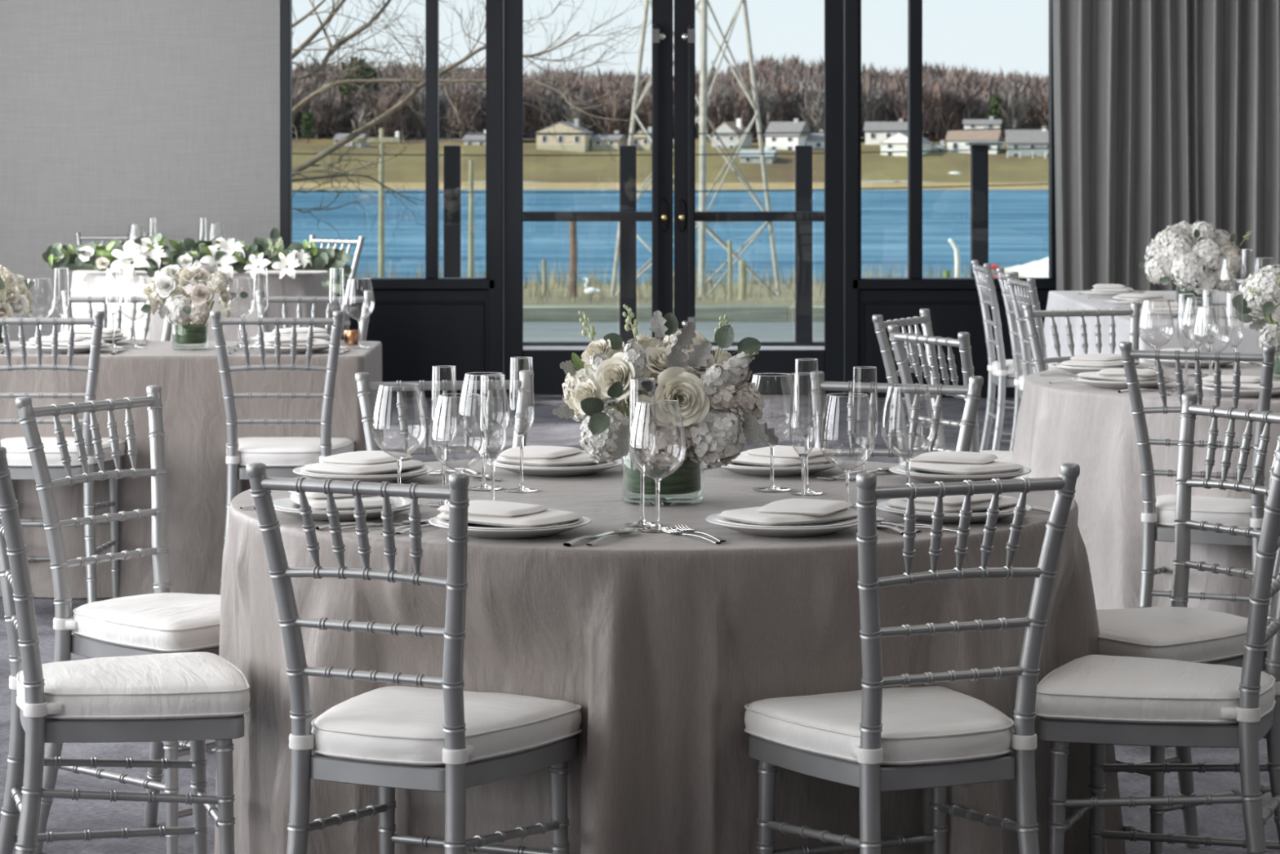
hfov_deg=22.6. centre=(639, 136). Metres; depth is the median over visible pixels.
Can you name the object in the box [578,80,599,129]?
bare tree
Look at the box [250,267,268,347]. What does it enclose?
champagne flute
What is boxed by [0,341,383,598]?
tablecloth
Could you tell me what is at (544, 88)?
bare tree
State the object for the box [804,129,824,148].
house
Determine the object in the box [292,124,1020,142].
hillside
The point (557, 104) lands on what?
bare tree
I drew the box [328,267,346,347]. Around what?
champagne flute
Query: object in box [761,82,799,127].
bare tree
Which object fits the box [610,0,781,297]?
tower
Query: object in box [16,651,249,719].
cushion
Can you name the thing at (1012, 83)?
bare tree
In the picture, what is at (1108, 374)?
napkin
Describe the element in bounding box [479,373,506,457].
bowl
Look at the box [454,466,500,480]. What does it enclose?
knife
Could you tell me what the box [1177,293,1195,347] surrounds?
bowl
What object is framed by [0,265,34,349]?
floral centerpiece
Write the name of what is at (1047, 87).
bare tree
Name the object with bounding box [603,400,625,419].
flower
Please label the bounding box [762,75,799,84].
bare tree
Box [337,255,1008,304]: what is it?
grass
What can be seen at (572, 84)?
bare tree
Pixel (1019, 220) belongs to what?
lake
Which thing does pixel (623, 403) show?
flower
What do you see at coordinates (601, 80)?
bare tree
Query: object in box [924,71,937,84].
bare tree
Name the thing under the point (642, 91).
bare tree
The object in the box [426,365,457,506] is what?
champagne flute
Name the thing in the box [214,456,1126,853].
tablecloth
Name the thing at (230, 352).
fork
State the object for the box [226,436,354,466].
cushion
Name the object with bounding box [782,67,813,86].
bare tree
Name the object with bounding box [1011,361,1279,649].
tablecloth
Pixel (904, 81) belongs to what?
bare tree
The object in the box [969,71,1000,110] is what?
bare tree
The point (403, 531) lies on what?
fork
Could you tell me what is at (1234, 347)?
champagne flute
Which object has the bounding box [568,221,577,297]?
wooden piling
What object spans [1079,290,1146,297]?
dinner plate
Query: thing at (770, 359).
door
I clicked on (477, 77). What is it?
bare tree
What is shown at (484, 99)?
bare tree
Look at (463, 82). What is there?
bare tree
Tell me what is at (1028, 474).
cushion
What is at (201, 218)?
champagne flute
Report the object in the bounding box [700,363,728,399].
flower
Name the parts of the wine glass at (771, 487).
stem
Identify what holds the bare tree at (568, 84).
on the hillside
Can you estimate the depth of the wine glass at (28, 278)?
10.41 m
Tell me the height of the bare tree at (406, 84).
14.684 m
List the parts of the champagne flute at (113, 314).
stem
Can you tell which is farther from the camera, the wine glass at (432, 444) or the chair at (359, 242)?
the chair at (359, 242)
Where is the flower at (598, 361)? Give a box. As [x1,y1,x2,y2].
[589,351,608,377]
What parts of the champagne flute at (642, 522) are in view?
stem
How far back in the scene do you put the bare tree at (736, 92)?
667.72 m
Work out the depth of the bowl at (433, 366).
5.97 m
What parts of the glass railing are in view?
post, glass panel, post, rail, glass panel, post, glass panel, post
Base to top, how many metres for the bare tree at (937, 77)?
14.022 m
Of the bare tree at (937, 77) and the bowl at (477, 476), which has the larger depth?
the bare tree at (937, 77)
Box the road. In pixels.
[523,305,824,322]
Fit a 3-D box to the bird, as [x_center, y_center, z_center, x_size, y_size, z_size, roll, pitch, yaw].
[-0.988,3.157,66.000,0.398,0.477,0.146,0,0,0]
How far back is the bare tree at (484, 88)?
676.25 m
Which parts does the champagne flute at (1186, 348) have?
stem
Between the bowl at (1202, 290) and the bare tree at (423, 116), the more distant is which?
the bare tree at (423, 116)
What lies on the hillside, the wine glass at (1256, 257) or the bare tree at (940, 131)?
the bare tree at (940, 131)
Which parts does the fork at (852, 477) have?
handle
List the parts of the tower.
tower leg, tower leg, tower leg, tower leg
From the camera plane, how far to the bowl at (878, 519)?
5.71 m
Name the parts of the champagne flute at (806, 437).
stem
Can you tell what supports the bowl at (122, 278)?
on the wine glass at (134, 345)
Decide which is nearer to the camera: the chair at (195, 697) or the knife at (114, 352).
the chair at (195, 697)
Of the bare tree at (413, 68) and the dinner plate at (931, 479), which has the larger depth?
the bare tree at (413, 68)
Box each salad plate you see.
[26,342,106,347]
[83,335,124,339]
[253,343,328,347]
[255,335,330,338]
[273,496,411,512]
[300,466,426,476]
[437,517,582,529]
[494,459,617,468]
[715,515,857,528]
[716,459,836,468]
[884,502,1014,515]
[897,465,1023,476]
[1056,362,1143,368]
[1077,377,1169,382]
[1083,289,1142,293]
[1108,298,1170,302]
[1139,308,1203,312]
[1151,358,1225,361]
[1202,386,1279,391]
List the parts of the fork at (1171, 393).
handle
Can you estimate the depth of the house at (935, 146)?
623.75 m
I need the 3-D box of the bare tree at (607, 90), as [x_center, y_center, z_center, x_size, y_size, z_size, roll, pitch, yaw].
[-7.728,-4.648,659.593,9.967,13.213,9.035,0,0,-17]
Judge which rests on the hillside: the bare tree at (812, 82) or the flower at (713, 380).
the bare tree at (812, 82)
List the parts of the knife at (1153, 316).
handle, blade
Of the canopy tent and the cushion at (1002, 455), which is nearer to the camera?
the cushion at (1002, 455)
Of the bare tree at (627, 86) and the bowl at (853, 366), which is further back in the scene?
the bare tree at (627, 86)
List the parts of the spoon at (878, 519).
handle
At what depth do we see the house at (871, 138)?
642.14 m
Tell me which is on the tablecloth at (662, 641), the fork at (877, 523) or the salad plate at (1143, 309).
the fork at (877, 523)
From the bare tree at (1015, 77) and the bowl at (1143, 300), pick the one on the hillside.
the bare tree at (1015, 77)
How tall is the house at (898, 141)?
7.387 m
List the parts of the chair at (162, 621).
post, rail, rail, seat, post, leg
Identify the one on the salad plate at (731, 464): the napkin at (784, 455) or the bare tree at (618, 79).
the napkin at (784, 455)
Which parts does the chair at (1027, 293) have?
rail, post, rail, post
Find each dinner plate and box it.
[25,342,112,353]
[102,335,128,343]
[248,343,329,353]
[250,336,330,340]
[272,496,420,520]
[293,465,435,483]
[428,515,591,538]
[486,458,623,476]
[706,512,857,537]
[712,458,844,476]
[875,500,1032,523]
[888,464,1031,483]
[1050,362,1149,373]
[1071,376,1175,388]
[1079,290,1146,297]
[1104,299,1174,306]
[1139,309,1208,317]
[1145,358,1233,367]
[1194,385,1279,397]
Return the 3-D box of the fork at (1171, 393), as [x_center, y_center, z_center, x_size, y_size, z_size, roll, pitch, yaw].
[1.440,0.685,8.585,0.024,0.008,0.202,0,0,22]
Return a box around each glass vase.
[0,324,8,349]
[172,322,208,349]
[622,444,703,504]
[1176,284,1212,305]
[1273,355,1279,381]
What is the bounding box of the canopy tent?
[1004,257,1048,277]
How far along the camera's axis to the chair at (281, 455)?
9.68 m
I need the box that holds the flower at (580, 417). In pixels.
[573,413,608,422]
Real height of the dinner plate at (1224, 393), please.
0.022 m
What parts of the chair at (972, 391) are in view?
post, rail, rail, post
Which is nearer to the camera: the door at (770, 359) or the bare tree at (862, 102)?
the door at (770, 359)
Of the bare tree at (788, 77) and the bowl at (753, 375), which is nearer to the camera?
the bowl at (753, 375)
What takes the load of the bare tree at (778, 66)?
on the hillside
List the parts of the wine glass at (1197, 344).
stem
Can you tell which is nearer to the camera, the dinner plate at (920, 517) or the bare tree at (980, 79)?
the dinner plate at (920, 517)
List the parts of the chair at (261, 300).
post, rail, post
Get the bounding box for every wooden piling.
[542,259,546,296]
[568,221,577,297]
[727,240,733,299]
[738,259,747,299]
[942,270,950,277]
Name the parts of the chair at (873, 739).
leg, post, seat, leg, rail, rail, post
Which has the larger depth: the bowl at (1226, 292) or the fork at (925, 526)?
the bowl at (1226, 292)
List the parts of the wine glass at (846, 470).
stem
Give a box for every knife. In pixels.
[110,348,127,354]
[315,521,405,529]
[338,348,350,354]
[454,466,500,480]
[563,530,616,546]
[871,471,894,473]
[876,524,903,534]
[1031,506,1050,512]
[1040,372,1078,376]
[1088,296,1111,298]
[1115,305,1148,307]
[1117,388,1193,392]
[1144,315,1207,318]
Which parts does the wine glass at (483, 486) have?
stem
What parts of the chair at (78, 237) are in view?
post, rail, post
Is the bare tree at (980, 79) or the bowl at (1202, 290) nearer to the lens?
the bowl at (1202, 290)
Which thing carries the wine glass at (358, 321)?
on the tablecloth at (194, 416)
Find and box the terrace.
[523,322,824,342]
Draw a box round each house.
[332,133,369,146]
[462,129,485,145]
[534,118,593,151]
[590,130,628,151]
[632,126,652,150]
[711,118,752,148]
[737,146,778,164]
[764,118,811,150]
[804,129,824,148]
[863,118,907,144]
[878,131,932,155]
[931,140,946,150]
[945,126,1003,154]
[962,116,1002,128]
[1004,126,1048,158]
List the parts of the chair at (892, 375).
post, rail, rail, post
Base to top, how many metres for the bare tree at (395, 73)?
14.750 m
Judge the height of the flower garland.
0.324 m
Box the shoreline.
[292,182,1048,190]
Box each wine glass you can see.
[26,278,55,329]
[118,278,150,347]
[127,223,146,238]
[224,278,254,347]
[343,278,374,347]
[372,382,426,483]
[431,393,487,472]
[457,372,509,489]
[628,399,686,532]
[751,373,797,491]
[818,392,875,509]
[880,383,935,483]
[1137,299,1173,368]
[1181,297,1217,376]
[1192,305,1230,375]
[1218,258,1245,318]
[1251,257,1276,275]
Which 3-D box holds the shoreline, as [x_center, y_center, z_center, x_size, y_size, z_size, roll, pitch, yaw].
[15.000,9.086,572.500,370.000,1.502,25.000,0,0,0]
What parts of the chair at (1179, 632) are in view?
leg, post, rail, rail, seat, post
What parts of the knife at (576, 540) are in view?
handle, blade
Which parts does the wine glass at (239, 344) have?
stem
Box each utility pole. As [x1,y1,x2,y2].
[351,128,400,277]
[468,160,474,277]
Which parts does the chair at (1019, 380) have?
rail, rail, seat, post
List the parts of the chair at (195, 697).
rail, post, post, seat, leg, leg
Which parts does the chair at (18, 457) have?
rail, rail, seat, post, leg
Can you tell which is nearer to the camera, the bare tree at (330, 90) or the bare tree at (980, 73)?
the bare tree at (330, 90)
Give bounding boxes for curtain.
[1052,0,1279,290]
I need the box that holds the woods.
[292,53,1048,140]
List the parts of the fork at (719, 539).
handle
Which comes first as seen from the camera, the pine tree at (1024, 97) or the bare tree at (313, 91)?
the bare tree at (313, 91)
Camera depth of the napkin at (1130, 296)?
12.91 m
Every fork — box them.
[137,340,148,345]
[228,347,237,354]
[240,504,255,508]
[381,517,430,534]
[395,524,434,533]
[426,471,448,475]
[660,526,721,543]
[675,524,726,542]
[817,470,869,479]
[837,470,881,479]
[876,521,958,529]
[888,524,957,531]
[1048,379,1073,382]
[1167,387,1188,395]
[1241,361,1261,365]
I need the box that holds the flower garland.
[41,227,351,293]
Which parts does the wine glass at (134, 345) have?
stem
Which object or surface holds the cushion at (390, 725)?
on the chair at (451, 740)
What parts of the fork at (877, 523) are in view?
handle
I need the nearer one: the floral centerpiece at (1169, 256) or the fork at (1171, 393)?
the fork at (1171, 393)
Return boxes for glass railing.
[443,142,1004,346]
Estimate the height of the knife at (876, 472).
0.010 m
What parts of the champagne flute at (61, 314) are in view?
stem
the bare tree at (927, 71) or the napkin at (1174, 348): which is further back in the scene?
the bare tree at (927, 71)
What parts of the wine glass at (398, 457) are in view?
stem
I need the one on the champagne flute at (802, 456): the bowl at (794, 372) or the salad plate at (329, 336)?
the bowl at (794, 372)
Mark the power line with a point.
(1024, 127)
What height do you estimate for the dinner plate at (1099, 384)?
0.022 m
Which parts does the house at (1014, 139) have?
pane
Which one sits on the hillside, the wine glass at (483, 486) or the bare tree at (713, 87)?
the bare tree at (713, 87)
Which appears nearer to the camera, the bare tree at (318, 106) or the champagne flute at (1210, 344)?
the champagne flute at (1210, 344)
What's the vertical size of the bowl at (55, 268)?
0.151 m
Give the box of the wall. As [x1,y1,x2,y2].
[0,0,279,341]
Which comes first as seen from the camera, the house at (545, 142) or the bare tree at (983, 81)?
the house at (545, 142)
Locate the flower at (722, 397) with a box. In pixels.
[709,384,739,411]
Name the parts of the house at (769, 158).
pane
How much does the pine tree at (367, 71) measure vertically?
13.817 m
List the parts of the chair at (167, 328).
post, rail, rail, post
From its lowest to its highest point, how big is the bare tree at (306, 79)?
13.449 m
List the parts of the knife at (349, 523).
handle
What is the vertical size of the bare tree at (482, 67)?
14.299 m
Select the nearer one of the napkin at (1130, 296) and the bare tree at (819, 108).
the napkin at (1130, 296)
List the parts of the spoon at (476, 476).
handle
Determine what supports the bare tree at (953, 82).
on the hillside
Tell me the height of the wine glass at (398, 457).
0.224 m
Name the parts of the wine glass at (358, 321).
stem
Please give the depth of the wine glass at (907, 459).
5.95 m
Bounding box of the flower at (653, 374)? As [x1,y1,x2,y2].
[645,341,661,381]
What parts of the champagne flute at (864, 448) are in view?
stem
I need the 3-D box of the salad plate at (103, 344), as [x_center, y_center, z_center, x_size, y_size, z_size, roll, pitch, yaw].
[-1.830,0.674,10.225,0.252,0.019,0.252,0,0,-42]
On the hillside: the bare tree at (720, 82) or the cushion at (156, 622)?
the bare tree at (720, 82)
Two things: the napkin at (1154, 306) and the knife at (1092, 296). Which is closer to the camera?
the napkin at (1154, 306)
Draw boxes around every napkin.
[26,335,104,346]
[49,328,124,338]
[254,336,329,346]
[256,327,329,337]
[288,490,394,510]
[300,450,426,475]
[437,499,582,527]
[495,445,613,466]
[716,497,857,525]
[731,444,838,466]
[884,493,1018,512]
[899,451,1025,475]
[1059,353,1140,367]
[1075,368,1168,381]
[1091,284,1133,292]
[1111,293,1167,301]
[1146,302,1194,311]
[1160,347,1208,360]
[1201,374,1279,389]
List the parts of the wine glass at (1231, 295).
stem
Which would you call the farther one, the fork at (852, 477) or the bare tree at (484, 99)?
the bare tree at (484, 99)
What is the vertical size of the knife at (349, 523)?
0.010 m
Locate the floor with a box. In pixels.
[0,397,1279,853]
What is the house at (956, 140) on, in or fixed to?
on the meadow
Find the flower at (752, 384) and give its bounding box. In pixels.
[737,382,760,395]
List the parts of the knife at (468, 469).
handle, blade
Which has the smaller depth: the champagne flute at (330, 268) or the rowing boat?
the champagne flute at (330, 268)
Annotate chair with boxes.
[0,311,124,603]
[0,446,249,853]
[15,385,221,853]
[61,289,173,341]
[75,231,148,252]
[209,311,354,595]
[245,462,582,853]
[255,289,373,341]
[308,234,364,334]
[355,369,533,454]
[744,462,1079,853]
[809,371,983,457]
[871,308,1013,463]
[887,324,1035,479]
[970,259,1059,450]
[995,267,1033,451]
[1004,272,1048,380]
[1022,302,1140,372]
[1035,449,1279,853]
[1096,392,1279,853]
[1119,341,1275,672]
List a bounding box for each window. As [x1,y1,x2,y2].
[280,0,494,397]
[853,0,1056,397]
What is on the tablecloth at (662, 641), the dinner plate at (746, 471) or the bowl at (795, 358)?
the dinner plate at (746, 471)
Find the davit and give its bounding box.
[947,238,960,277]
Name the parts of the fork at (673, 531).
handle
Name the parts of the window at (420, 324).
frame, panel moulding, sill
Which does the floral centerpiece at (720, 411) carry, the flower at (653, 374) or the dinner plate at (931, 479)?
the flower at (653, 374)
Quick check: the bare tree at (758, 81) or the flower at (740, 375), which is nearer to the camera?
the flower at (740, 375)
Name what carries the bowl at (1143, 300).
on the wine glass at (1154, 348)
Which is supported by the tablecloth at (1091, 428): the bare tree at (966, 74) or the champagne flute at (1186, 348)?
the champagne flute at (1186, 348)
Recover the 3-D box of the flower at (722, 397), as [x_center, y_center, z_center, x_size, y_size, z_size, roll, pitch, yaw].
[0.154,0.483,5.903,0.052,0.049,0.078,38,-39,-22]
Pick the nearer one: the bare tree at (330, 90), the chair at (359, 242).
the chair at (359, 242)
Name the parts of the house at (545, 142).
pane, pane, pane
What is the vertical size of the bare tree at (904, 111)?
13.616 m
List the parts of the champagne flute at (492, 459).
stem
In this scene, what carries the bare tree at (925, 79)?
on the hillside
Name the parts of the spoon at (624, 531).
handle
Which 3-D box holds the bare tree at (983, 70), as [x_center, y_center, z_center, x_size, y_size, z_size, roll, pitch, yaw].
[78.539,-8.068,721.467,9.630,14.636,9.659,0,0,-8]
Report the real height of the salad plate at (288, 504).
0.019 m
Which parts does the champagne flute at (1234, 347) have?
stem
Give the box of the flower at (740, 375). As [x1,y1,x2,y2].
[732,368,752,388]
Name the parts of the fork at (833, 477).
handle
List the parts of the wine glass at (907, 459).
stem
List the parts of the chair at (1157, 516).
post, rail, rail, seat, post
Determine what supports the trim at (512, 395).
attached to the wall
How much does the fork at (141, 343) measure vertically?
0.008 m
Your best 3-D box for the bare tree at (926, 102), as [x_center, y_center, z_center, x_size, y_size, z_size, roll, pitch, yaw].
[57.775,-5.271,656.727,10.454,14.889,10.657,0,0,-37]
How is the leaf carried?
on the floral centerpiece at (720, 411)
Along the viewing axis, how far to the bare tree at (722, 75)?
687.57 m
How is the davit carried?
on the bank
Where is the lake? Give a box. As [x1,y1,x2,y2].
[292,189,1048,284]
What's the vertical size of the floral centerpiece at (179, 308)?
0.286 m
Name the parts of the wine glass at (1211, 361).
stem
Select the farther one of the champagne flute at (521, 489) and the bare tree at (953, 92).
the bare tree at (953, 92)
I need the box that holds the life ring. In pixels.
[991,264,999,277]
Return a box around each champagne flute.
[53,267,69,336]
[106,267,122,347]
[198,217,208,240]
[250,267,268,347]
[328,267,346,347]
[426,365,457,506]
[479,373,506,500]
[505,356,537,492]
[624,377,660,526]
[789,358,822,494]
[789,372,816,498]
[850,366,878,506]
[1174,293,1195,389]
[1201,289,1219,381]
[1225,292,1243,370]
[1240,248,1253,284]
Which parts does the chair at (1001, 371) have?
rail, post, rail, post, seat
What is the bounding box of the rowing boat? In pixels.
[948,171,961,173]
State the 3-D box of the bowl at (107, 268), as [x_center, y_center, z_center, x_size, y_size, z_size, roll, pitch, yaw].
[-1.714,0.505,10.420,0.049,0.151,0.049,0,0,0]
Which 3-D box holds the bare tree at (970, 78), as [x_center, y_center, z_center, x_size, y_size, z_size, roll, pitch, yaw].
[68.203,-5.356,668.720,9.763,13.953,9.746,0,0,-44]
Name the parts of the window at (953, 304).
sill, panel moulding, frame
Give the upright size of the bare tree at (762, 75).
13.601 m
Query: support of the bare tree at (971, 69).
on the hillside
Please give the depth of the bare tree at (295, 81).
675.92 m
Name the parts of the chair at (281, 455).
post, leg, seat, rail, rail, post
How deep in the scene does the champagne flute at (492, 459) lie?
5.76 m
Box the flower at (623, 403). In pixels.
[618,386,653,408]
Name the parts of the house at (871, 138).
pane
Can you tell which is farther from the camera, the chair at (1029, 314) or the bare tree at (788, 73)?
the bare tree at (788, 73)
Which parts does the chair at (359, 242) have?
post, rail, post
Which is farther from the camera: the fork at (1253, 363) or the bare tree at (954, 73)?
the bare tree at (954, 73)
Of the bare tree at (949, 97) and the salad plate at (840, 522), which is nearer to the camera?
the salad plate at (840, 522)
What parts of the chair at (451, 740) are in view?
post, rail, rail, leg, seat, post, leg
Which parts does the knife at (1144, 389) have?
handle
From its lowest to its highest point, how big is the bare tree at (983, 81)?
13.392 m
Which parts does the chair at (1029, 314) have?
post, rail, rail, post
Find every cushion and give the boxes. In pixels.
[0,436,124,466]
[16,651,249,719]
[73,592,221,652]
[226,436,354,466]
[311,685,581,765]
[744,685,1013,764]
[979,449,1013,462]
[991,358,1059,377]
[1013,472,1035,479]
[1018,374,1024,389]
[1035,654,1275,724]
[1096,606,1248,662]
[1155,494,1266,527]
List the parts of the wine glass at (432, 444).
stem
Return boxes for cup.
[343,329,360,343]
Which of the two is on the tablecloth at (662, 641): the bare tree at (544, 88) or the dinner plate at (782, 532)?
the dinner plate at (782, 532)
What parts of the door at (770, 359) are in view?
lock plate, knob, rail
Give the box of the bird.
[582,277,600,301]
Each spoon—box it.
[341,519,429,528]
[445,469,488,478]
[586,528,636,545]
[876,467,890,471]
[876,516,921,532]
[1031,505,1051,509]
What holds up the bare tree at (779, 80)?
on the hillside
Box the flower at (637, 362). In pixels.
[622,337,651,388]
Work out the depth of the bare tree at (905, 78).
670.99 m
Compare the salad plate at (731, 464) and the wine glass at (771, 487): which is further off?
the salad plate at (731, 464)
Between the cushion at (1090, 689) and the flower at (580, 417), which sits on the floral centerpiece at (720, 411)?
the flower at (580, 417)
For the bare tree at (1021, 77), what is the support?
on the hillside
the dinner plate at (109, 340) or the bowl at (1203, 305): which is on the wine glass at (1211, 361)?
the bowl at (1203, 305)
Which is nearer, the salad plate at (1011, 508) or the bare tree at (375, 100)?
the salad plate at (1011, 508)
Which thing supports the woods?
on the hillside
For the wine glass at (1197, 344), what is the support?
on the tablecloth at (1091, 428)
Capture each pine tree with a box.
[298,111,316,143]
[336,57,378,109]
[986,93,1005,130]
[1015,97,1032,128]
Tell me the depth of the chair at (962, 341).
8.77 m
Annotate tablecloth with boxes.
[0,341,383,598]
[63,270,337,341]
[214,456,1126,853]
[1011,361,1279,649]
[1044,290,1269,362]
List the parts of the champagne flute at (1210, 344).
stem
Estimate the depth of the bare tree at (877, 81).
675.42 m
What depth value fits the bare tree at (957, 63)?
732.09 m
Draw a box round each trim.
[488,0,858,398]
[502,392,844,398]
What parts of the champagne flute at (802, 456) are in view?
stem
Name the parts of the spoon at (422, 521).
handle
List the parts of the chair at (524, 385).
post, rail, rail, post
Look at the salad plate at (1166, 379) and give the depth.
8.74 m
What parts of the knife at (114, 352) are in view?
handle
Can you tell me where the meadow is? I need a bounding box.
[292,136,1048,182]
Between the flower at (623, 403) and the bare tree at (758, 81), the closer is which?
the flower at (623, 403)
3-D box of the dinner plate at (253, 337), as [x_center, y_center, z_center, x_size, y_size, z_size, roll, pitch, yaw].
[-1.150,0.678,10.615,0.284,0.022,0.284,0,0,-3]
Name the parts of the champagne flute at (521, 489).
stem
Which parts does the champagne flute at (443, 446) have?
stem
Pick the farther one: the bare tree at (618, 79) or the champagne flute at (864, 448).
the bare tree at (618, 79)
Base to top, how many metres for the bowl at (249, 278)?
0.137 m
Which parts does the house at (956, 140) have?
pane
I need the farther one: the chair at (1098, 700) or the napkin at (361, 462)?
the napkin at (361, 462)
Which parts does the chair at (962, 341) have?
post, rail, rail, post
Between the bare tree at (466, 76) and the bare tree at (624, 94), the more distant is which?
the bare tree at (466, 76)
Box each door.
[503,0,672,393]
[674,0,843,393]
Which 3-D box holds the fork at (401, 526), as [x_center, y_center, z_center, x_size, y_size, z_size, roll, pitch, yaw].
[-0.407,0.685,5.617,0.024,0.008,0.202,0,0,20]
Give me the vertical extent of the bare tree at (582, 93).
12.746 m
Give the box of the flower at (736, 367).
[718,351,751,386]
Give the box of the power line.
[292,127,1048,193]
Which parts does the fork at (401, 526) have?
handle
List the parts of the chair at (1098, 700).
leg, leg, seat, post, post, rail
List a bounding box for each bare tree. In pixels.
[292,0,720,253]
[292,61,305,78]
[292,63,328,86]
[292,74,307,130]
[292,80,309,130]
[292,93,302,129]
[295,73,315,93]
[296,66,326,83]
[297,71,318,87]
[297,79,333,125]
[297,84,337,138]
[300,79,338,111]
[301,62,316,72]
[305,82,346,136]
[312,66,342,81]
[316,90,346,137]
[318,79,351,127]
[320,86,353,137]
[337,83,373,131]
[344,83,383,119]
[360,82,390,135]
[364,83,389,137]
[368,88,409,137]
[373,74,390,88]
[376,71,396,94]
[381,65,408,85]
[382,77,419,138]
[384,70,413,99]
[386,68,413,90]
[391,66,417,79]
[391,72,422,129]
[398,82,444,137]
[402,66,424,78]
[402,82,444,133]
[408,85,444,133]
[439,75,456,92]
[439,82,483,138]
[440,64,452,79]
[440,71,468,91]
[440,73,456,92]
[446,82,482,131]
[448,64,475,77]
[450,75,483,109]
[451,70,466,79]
[451,75,484,133]
[453,75,485,126]
[455,69,482,86]
[459,66,485,79]
[474,74,485,125]
[475,71,485,128]
[523,66,536,81]
[523,75,552,137]
[523,84,535,128]
[523,86,556,137]
[526,86,562,132]
[529,74,559,112]
[535,71,564,84]
[542,80,575,124]
[554,71,577,119]
[555,71,590,121]
[557,70,595,81]
[563,75,599,90]
[568,68,595,81]
[569,81,599,125]
[574,74,604,91]
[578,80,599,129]
[582,74,613,90]
[583,75,624,133]
[583,84,623,133]
[588,66,625,80]
[594,68,613,79]
[599,71,621,89]
[603,70,631,82]
[603,71,635,88]
[604,80,635,128]
[607,74,646,93]
[613,77,637,135]
[616,70,634,82]
[617,84,639,135]
[621,90,652,131]
[625,72,652,88]
[627,88,651,129]
[628,71,648,87]
[635,84,652,129]
[637,83,674,129]
[640,73,652,92]
[695,77,718,128]
[695,82,716,132]
[695,83,733,137]
[697,77,725,90]
[697,84,732,135]
[706,75,734,125]
[710,73,746,91]
[720,75,743,88]
[721,84,759,130]
[723,82,738,111]
[723,83,761,131]
[724,68,746,84]
[733,71,764,86]
[736,75,769,88]
[738,80,768,132]
[740,79,770,132]
[742,67,771,79]
[743,74,777,132]
[751,86,786,137]
[755,57,786,74]
[756,75,766,87]
[757,65,774,80]
[758,66,795,79]
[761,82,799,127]
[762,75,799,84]
[763,82,795,120]
[764,67,796,84]
[764,83,795,121]
[765,72,796,88]
[765,77,804,121]
[769,62,799,75]
[774,65,805,81]
[775,71,812,121]
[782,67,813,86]
[782,77,802,116]
[790,75,824,121]
[791,64,815,84]
[791,71,815,81]
[800,77,824,98]
[801,88,824,132]
[861,69,881,138]
[861,75,883,92]
[861,80,875,129]
[862,79,884,102]
[863,62,892,82]
[864,86,899,121]
[876,71,899,92]
[883,73,907,96]
[884,70,907,82]
[887,73,907,106]
[889,76,935,110]
[889,78,907,97]
[889,84,928,121]
[897,78,943,137]
[922,61,950,78]
[922,67,944,81]
[922,77,959,138]
[922,86,946,137]
[923,76,952,112]
[923,79,935,92]
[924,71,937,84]
[924,82,961,137]
[924,88,962,137]
[928,70,959,87]
[936,80,964,137]
[937,72,979,93]
[937,75,964,86]
[938,73,964,84]
[943,66,978,83]
[943,82,962,96]
[944,86,959,99]
[948,79,988,128]
[953,84,987,119]
[954,62,974,79]
[954,78,987,113]
[958,69,987,80]
[959,69,976,82]
[961,67,995,84]
[966,70,997,88]
[967,73,1000,102]
[968,73,1004,91]
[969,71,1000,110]
[982,70,1000,82]
[986,72,1008,87]
[986,82,1022,129]
[988,83,1032,133]
[993,66,1017,82]
[995,77,1029,97]
[998,76,1026,93]
[998,77,1035,93]
[1005,77,1039,129]
[1010,70,1040,86]
[1017,72,1048,129]
[1022,80,1040,126]
[1029,82,1048,111]
[1030,75,1046,90]
[1030,87,1048,109]
[1031,86,1048,129]
[1035,75,1048,89]
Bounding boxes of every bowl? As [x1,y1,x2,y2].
[53,267,69,312]
[106,267,120,313]
[118,278,150,319]
[224,278,254,317]
[253,267,268,312]
[328,267,344,311]
[343,278,374,319]
[401,519,429,524]
[431,365,457,445]
[457,372,509,442]
[468,474,488,478]
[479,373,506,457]
[509,356,533,433]
[613,528,636,533]
[628,377,656,462]
[628,399,686,479]
[751,373,797,444]
[789,372,816,454]
[793,358,818,435]
[818,392,875,470]
[851,366,878,446]
[876,516,884,521]
[1137,299,1173,347]
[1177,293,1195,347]
[1181,297,1217,344]
[1192,305,1230,352]
[1201,289,1219,342]
[1218,258,1245,294]
[1225,292,1243,346]
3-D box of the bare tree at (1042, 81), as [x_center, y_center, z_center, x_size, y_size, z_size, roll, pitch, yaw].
[89.442,-6.895,706.487,9.519,14.423,9.491,0,0,23]
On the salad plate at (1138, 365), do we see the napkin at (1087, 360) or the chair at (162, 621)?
the napkin at (1087, 360)
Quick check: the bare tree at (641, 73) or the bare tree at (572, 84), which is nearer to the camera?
the bare tree at (572, 84)
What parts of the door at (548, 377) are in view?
rail, lock plate, knob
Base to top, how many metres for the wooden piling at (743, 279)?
1.139 m
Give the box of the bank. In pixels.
[523,283,824,322]
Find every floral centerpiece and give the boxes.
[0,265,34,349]
[141,260,248,349]
[551,303,778,504]
[1138,220,1252,305]
[1231,264,1279,381]
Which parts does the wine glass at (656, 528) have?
stem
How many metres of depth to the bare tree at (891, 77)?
703.70 m
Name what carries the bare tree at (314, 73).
on the hillside
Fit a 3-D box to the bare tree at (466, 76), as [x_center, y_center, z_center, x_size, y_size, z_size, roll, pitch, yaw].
[-36.664,-6.665,679.129,9.809,13.704,9.622,0,0,-6]

